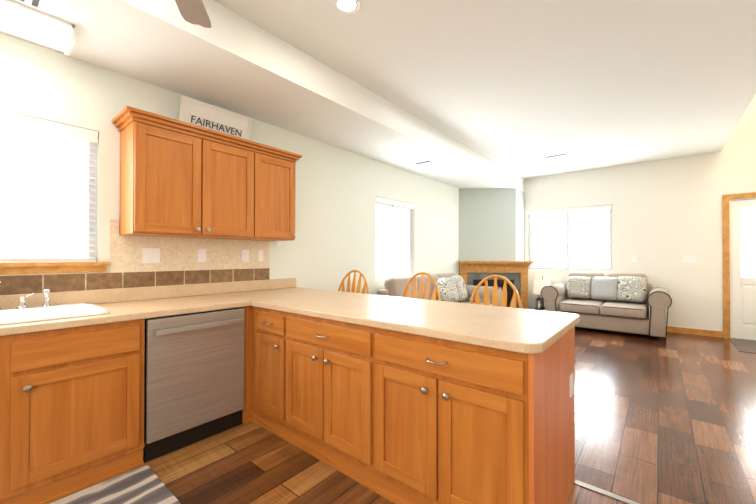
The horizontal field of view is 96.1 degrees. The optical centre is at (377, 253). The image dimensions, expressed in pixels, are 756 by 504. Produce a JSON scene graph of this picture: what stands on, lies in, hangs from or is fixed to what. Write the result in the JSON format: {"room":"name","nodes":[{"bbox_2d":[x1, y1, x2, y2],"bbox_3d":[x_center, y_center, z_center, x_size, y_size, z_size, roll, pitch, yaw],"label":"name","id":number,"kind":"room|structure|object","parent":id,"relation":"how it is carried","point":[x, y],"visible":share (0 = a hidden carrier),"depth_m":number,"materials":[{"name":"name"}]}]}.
{"room":"living room and kitchen","nodes":[
{"label":"living room and kitchen","id":0,"kind":"room"},
{"bbox_2d":[0,33,458,294],"bbox_3d":[-0.901,-1.020,3.822,0.150,4.600,10.450,0,-1,40],"label":"wall","id":1,"kind":"structure","parent":0,"point":[332,244],"depth_m":3.77,"materials":[{"name":"white paint"}]},
{"bbox_2d":[0,110,110,274],"bbox_3d":[-2.454,-0.376,1.864,0.150,0.996,1.560,0,-1,40],"label":"window","id":2,"kind":"structure","parent":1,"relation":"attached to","point":[48,196],"depth_m":2.23,"materials":[{"name":"white plastic"}]},
{"bbox_2d":[0,219,268,294],"bbox_3d":[-2.270,-0.003,2.033,0.010,0.500,3.660,0,-1,40],"label":"backsplash","id":3,"kind":"structure","parent":1,"relation":"attached to","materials":[{"name":"brown tile"}]},
{"bbox_2d":[375,196,413,280],"bbox_3d":[0.237,-0.210,5.152,0.098,1.200,0.980,0,-1,40],"label":"window blind","id":4,"kind":"object","parent":1,"relation":"attached to","point":[393,238],"visible":0.77,"depth_m":5.14,"materials":[{"name":"white plastic"}]},
{"bbox_2d":[0,0,523,191],"bbox_3d":[-0.505,-1.462,3.497,0.880,0.279,10.150,0,-1,40],"label":"ceiling","id":5,"kind":"structure","parent":0,"point":[230,60],"depth_m":2.67,"materials":[{"name":"white paint"}]},
{"bbox_2d":[16,0,55,14],"bbox_3d":[-2.034,-1.331,1.484,0.160,0.008,0.900,0,-1,40],"label":"kitchen air vent slot","id":6,"kind":"object","parent":5,"relation":"attached to","point":[46,6],"visible":1,"depth_m":1.80,"materials":[{"name":"white plastic"}]},
{"bbox_2d":[0,0,75,55],"bbox_3d":[-2.256,-1.290,1.569,0.240,0.089,1.260,0,-1,40],"label":"fluorescent ceiling light","id":7,"kind":"object","parent":5,"relation":"attached to","point":[26,22],"visible":1,"depth_m":1.90,"materials":[{"name":"white plastic"}]},
{"bbox_2d":[48,327,755,503],"bbox_3d":[1.082,1.326,2.162,5.300,0.124,10.450,0,-1,40],"label":"floor","id":8,"kind":"structure","parent":0,"point":[671,419],"depth_m":2.25,"materials":[{"name":"brown wood"}]},
{"bbox_2d":[50,464,180,503],"bbox_3d":[-1.727,1.248,0.951,0.820,0.022,2.100,0,-1,40],"label":"rug","id":9,"kind":"object","parent":8,"relation":"on","point":[144,484],"visible":1,"depth_m":1.77,"materials":[{"name":"grey fabric"}]},
{"bbox_2d":[0,96,335,503],"bbox_3d":[-1.906,-0.006,1.941,0.690,2.546,3.982,0,-1,40],"label":"kitchen cabinets","id":10,"kind":"object","parent":8,"relation":"on","point":[202,203],"depth_m":2.31,"materials":[{"name":"brown wood"}]},
{"bbox_2d":[0,289,53,310],"bbox_3d":[-2.111,0.161,1.928,0.215,0.328,0.407,0,-1,40],"label":"faucet","id":11,"kind":"object","parent":10,"relation":"on","point":[46,306],"depth_m":2.05,"materials":[{"name":"silver metal"}]},
{"bbox_2d":[0,302,109,324],"bbox_3d":[-2.028,0.334,1.804,0.525,0.021,0.860,0,-1,40],"label":"sink","id":12,"kind":"object","parent":10,"relation":"in","point":[21,314],"depth_m":1.96,"materials":[{"name":"white ceramic"}]},
{"bbox_2d":[143,307,244,461],"bbox_3d":[-1.410,0.833,2.464,0.662,0.875,0.620,0,-1,40],"label":"dishwasher","id":13,"kind":"object","parent":10,"relation":"in","point":[194,361],"depth_m":2.23,"materials":[{"name":"silver metal"}]},
{"bbox_2d":[0,278,579,353],"bbox_3d":[-1.130,0.312,1.297,2.703,0.140,3.985,0,-1,40],"label":"countertop","id":14,"kind":"structure","parent":10,"relation":"on","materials":[{"name":"laminate"}]},
{"bbox_2d":[338,270,368,293],"bbox_3d":[-0.360,0.729,3.662,0.444,1.104,0.458,0,0,30],"label":"bar chair","id":15,"kind":"object","parent":8,"relation":"on","point":[364,289],"visible":0.25,"depth_m":3.82,"materials":[{"name":"brown wood"}]},
{"bbox_2d":[248,291,579,503],"bbox_3d":[0.111,0.809,2.251,2.012,0.919,0.923,0,-1,40],"label":"kitchen peninsula","id":16,"kind":"object","parent":8,"relation":"on","point":[412,400],"depth_m":1.70,"materials":[{"name":"brown wood"}]},
{"bbox_2d":[402,272,440,300],"bbox_3d":[0.317,0.726,3.128,0.444,1.104,0.458,0,-1,35],"label":"bar chair","id":17,"kind":"object","parent":8,"relation":"on","point":[421,291],"visible":0.19,"depth_m":3.28,"materials":[{"name":"brown wood"}]},
{"bbox_2d":[373,273,502,305],"bbox_3d":[0.985,0.806,5.168,0.970,0.968,2.491,0,-1,40],"label":"sofa","id":18,"kind":"object","parent":8,"relation":"on","point":[394,286],"visible":0.08,"depth_m":5.13,"materials":[{"name":"grey fabric"}]},
{"bbox_2d":[437,277,458,301],"bbox_3d":[1.118,0.577,5.417,0.440,0.402,0.208,0,-1,-45],"label":"pillow","id":19,"kind":"object","parent":18,"relation":"on","point":[447,287],"visible":0.96,"depth_m":5.32,"materials":[{"name":"white fabric"}]},
{"bbox_2d":[451,275,467,301],"bbox_3d":[1.377,0.580,5.761,0.218,0.440,0.460,0,0,31],"label":"pillow","id":20,"kind":"object","parent":18,"relation":"on","point":[461,288],"visible":0.75,"depth_m":5.64,"materials":[{"name":"white fabric"}]},
{"bbox_2d":[470,275,522,307],"bbox_3d":[0.886,0.722,2.616,0.444,1.104,0.458,0,0,25],"label":"bar chair","id":21,"kind":"object","parent":8,"relation":"on","point":[495,297],"visible":0.17,"depth_m":2.78,"materials":[{"name":"brown wood"}]},
{"bbox_2d":[460,261,532,308],"bbox_3d":[2.292,0.719,6.660,1.368,1.165,0.300,0,0,1],"label":"fireplace","id":22,"kind":"object","parent":8,"relation":"on","point":[476,273],"visible":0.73,"depth_m":6.64,"materials":[{"name":"brown wood"}]},
{"bbox_2d":[540,272,671,341],"bbox_3d":[3.856,0.811,5.813,1.761,0.968,0.970,0,-1,40],"label":"sofa","id":23,"kind":"object","parent":8,"relation":"on","point":[647,316],"visible":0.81,"depth_m":5.45,"materials":[{"name":"grey fabric"}]},
{"bbox_2d":[567,276,590,297],"bbox_3d":[3.618,0.597,6.115,0.378,0.383,0.238,0,-1,40],"label":"pillow","id":24,"kind":"object","parent":23,"relation":"on","point":[578,286],"visible":1,"depth_m":6.06,"materials":[{"name":"beige fabric"}]},
{"bbox_2d":[591,277,617,299],"bbox_3d":[3.922,0.591,5.879,0.400,0.392,0.210,0,-1,40],"label":"pillow","id":25,"kind":"object","parent":23,"relation":"on","point":[603,288],"visible":0.98,"depth_m":5.83,"materials":[{"name":"fabric"}]},
{"bbox_2d":[617,276,645,301],"bbox_3d":[4.188,0.579,5.628,0.408,0.411,0.248,0,-1,40],"label":"pillow","id":26,"kind":"object","parent":23,"relation":"on","point":[631,288],"visible":1,"depth_m":5.56,"materials":[{"name":"white fabric"}]},
{"bbox_2d":[728,338,755,352],"bbox_3d":[5.500,1.282,4.487,1.120,0.006,0.928,0,-1,40],"label":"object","id":27,"kind":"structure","parent":8,"relation":"on","point":[742,345],"depth_m":4.76,"materials":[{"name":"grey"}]},
{"bbox_3d":[3.246,1.184,6.649,0.290,0.235,0.380,0,-1,40],"label":"side table","id":28,"kind":"object","parent":8,"relation":"on","visible":0},
{"bbox_2d":[536,297,542,308],"bbox_3d":[3.127,0.930,6.593,0.100,0.270,0.100,0,-1,40],"label":"lantern","id":29,"kind":"object","parent":28,"relation":"on","point":[537,299],"visible":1,"depth_m":6.57,"materials":[{"name":"black metal"}]},
{"bbox_2d":[533,276,550,307],"bbox_3d":[3.253,0.748,6.724,0.300,0.636,0.180,0,-1,40],"label":"table lamp","id":30,"kind":"object","parent":28,"relation":"on","point":[539,285],"visible":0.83,"depth_m":6.68,"materials":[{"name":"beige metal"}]},
{"bbox_2d":[214,0,755,178],"bbox_3d":[0.620,-1.759,2.567,3.800,0.300,10.150,0,-1,40],"label":"ceiling","id":31,"kind":"structure","parent":0,"point":[523,88],"depth_m":2.91,"materials":[{"name":"white paint"}]},
{"bbox_2d":[175,0,210,27],"bbox_3d":[-0.819,-1.415,1.240,1.226,0.404,1.274,0,-1,40],"label":"ceiling fan","id":32,"kind":"object","parent":31,"relation":"hanging from","point":[193,11],"visible":1,"depth_m":1.81,"materials":[{"name":"brown wood"}]},
{"bbox_2d":[334,0,359,13],"bbox_3d":[-0.201,-1.606,2.187,0.170,0.009,0.170,0,-1,40],"label":"recessed light","id":33,"kind":"object","parent":31,"relation":"in","point":[347,6],"visible":1,"depth_m":2.20,"materials":[{"name":"white plastic"}]},
{"bbox_2d":[459,188,524,274],"bbox_3d":[2.334,0.003,6.912,0.879,2.600,1.249,0,-1,40],"label":"wall","id":34,"kind":"structure","parent":0,"point":[491,224],"depth_m":6.71,"materials":[{"name":"grey paint"}]},
{"bbox_2d":[524,94,755,331],"bbox_3d":[4.425,-1.003,6.097,5.150,4.600,0.150,0,-1,40],"label":"wall","id":35,"kind":"structure","parent":0,"point":[666,215],"depth_m":5.62,"materials":[{"name":"white paint"}]},
{"bbox_2d":[528,204,612,270],"bbox_3d":[3.716,-0.289,6.648,1.450,1.220,0.098,0,-1,40],"label":"window","id":36,"kind":"structure","parent":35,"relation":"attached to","point":[576,239],"depth_m":6.60,"materials":[{"name":"white plastic"}]},
{"bbox_2d":[632,256,636,261],"bbox_3d":[4.484,0.086,5.933,0.075,0.120,0.011,0,-1,40],"label":"switch plate","id":37,"kind":"object","parent":35,"relation":"attached to","point":[634,258],"depth_m":5.93,"materials":[{"name":"white plastic"}]},
{"bbox_2d":[683,255,696,262],"bbox_3d":[5.031,0.083,5.480,0.165,0.120,0.011,0,-1,40],"label":"switch plate","id":38,"kind":"object","parent":35,"relation":"attached to","point":[689,258],"depth_m":5.48,"materials":[{"name":"white plastic"}]},
{"bbox_2d":[667,326,722,337],"bbox_3d":[4.191,1.250,6.165,2.918,0.095,0.014,0,-1,40],"label":"baseboard","id":39,"kind":"structure","parent":35,"relation":"attached to","point":[710,333],"depth_m":5.42,"materials":[{"name":"brown wood"}]},
{"bbox_2d":[722,192,755,339],"bbox_3d":[5.754,0.186,4.942,1.050,2.205,0.120,0,-1,40],"label":"door frame","id":40,"kind":"structure","parent":35,"relation":"attached to","point":[743,242],"depth_m":5.15,"materials":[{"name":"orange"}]}
]}

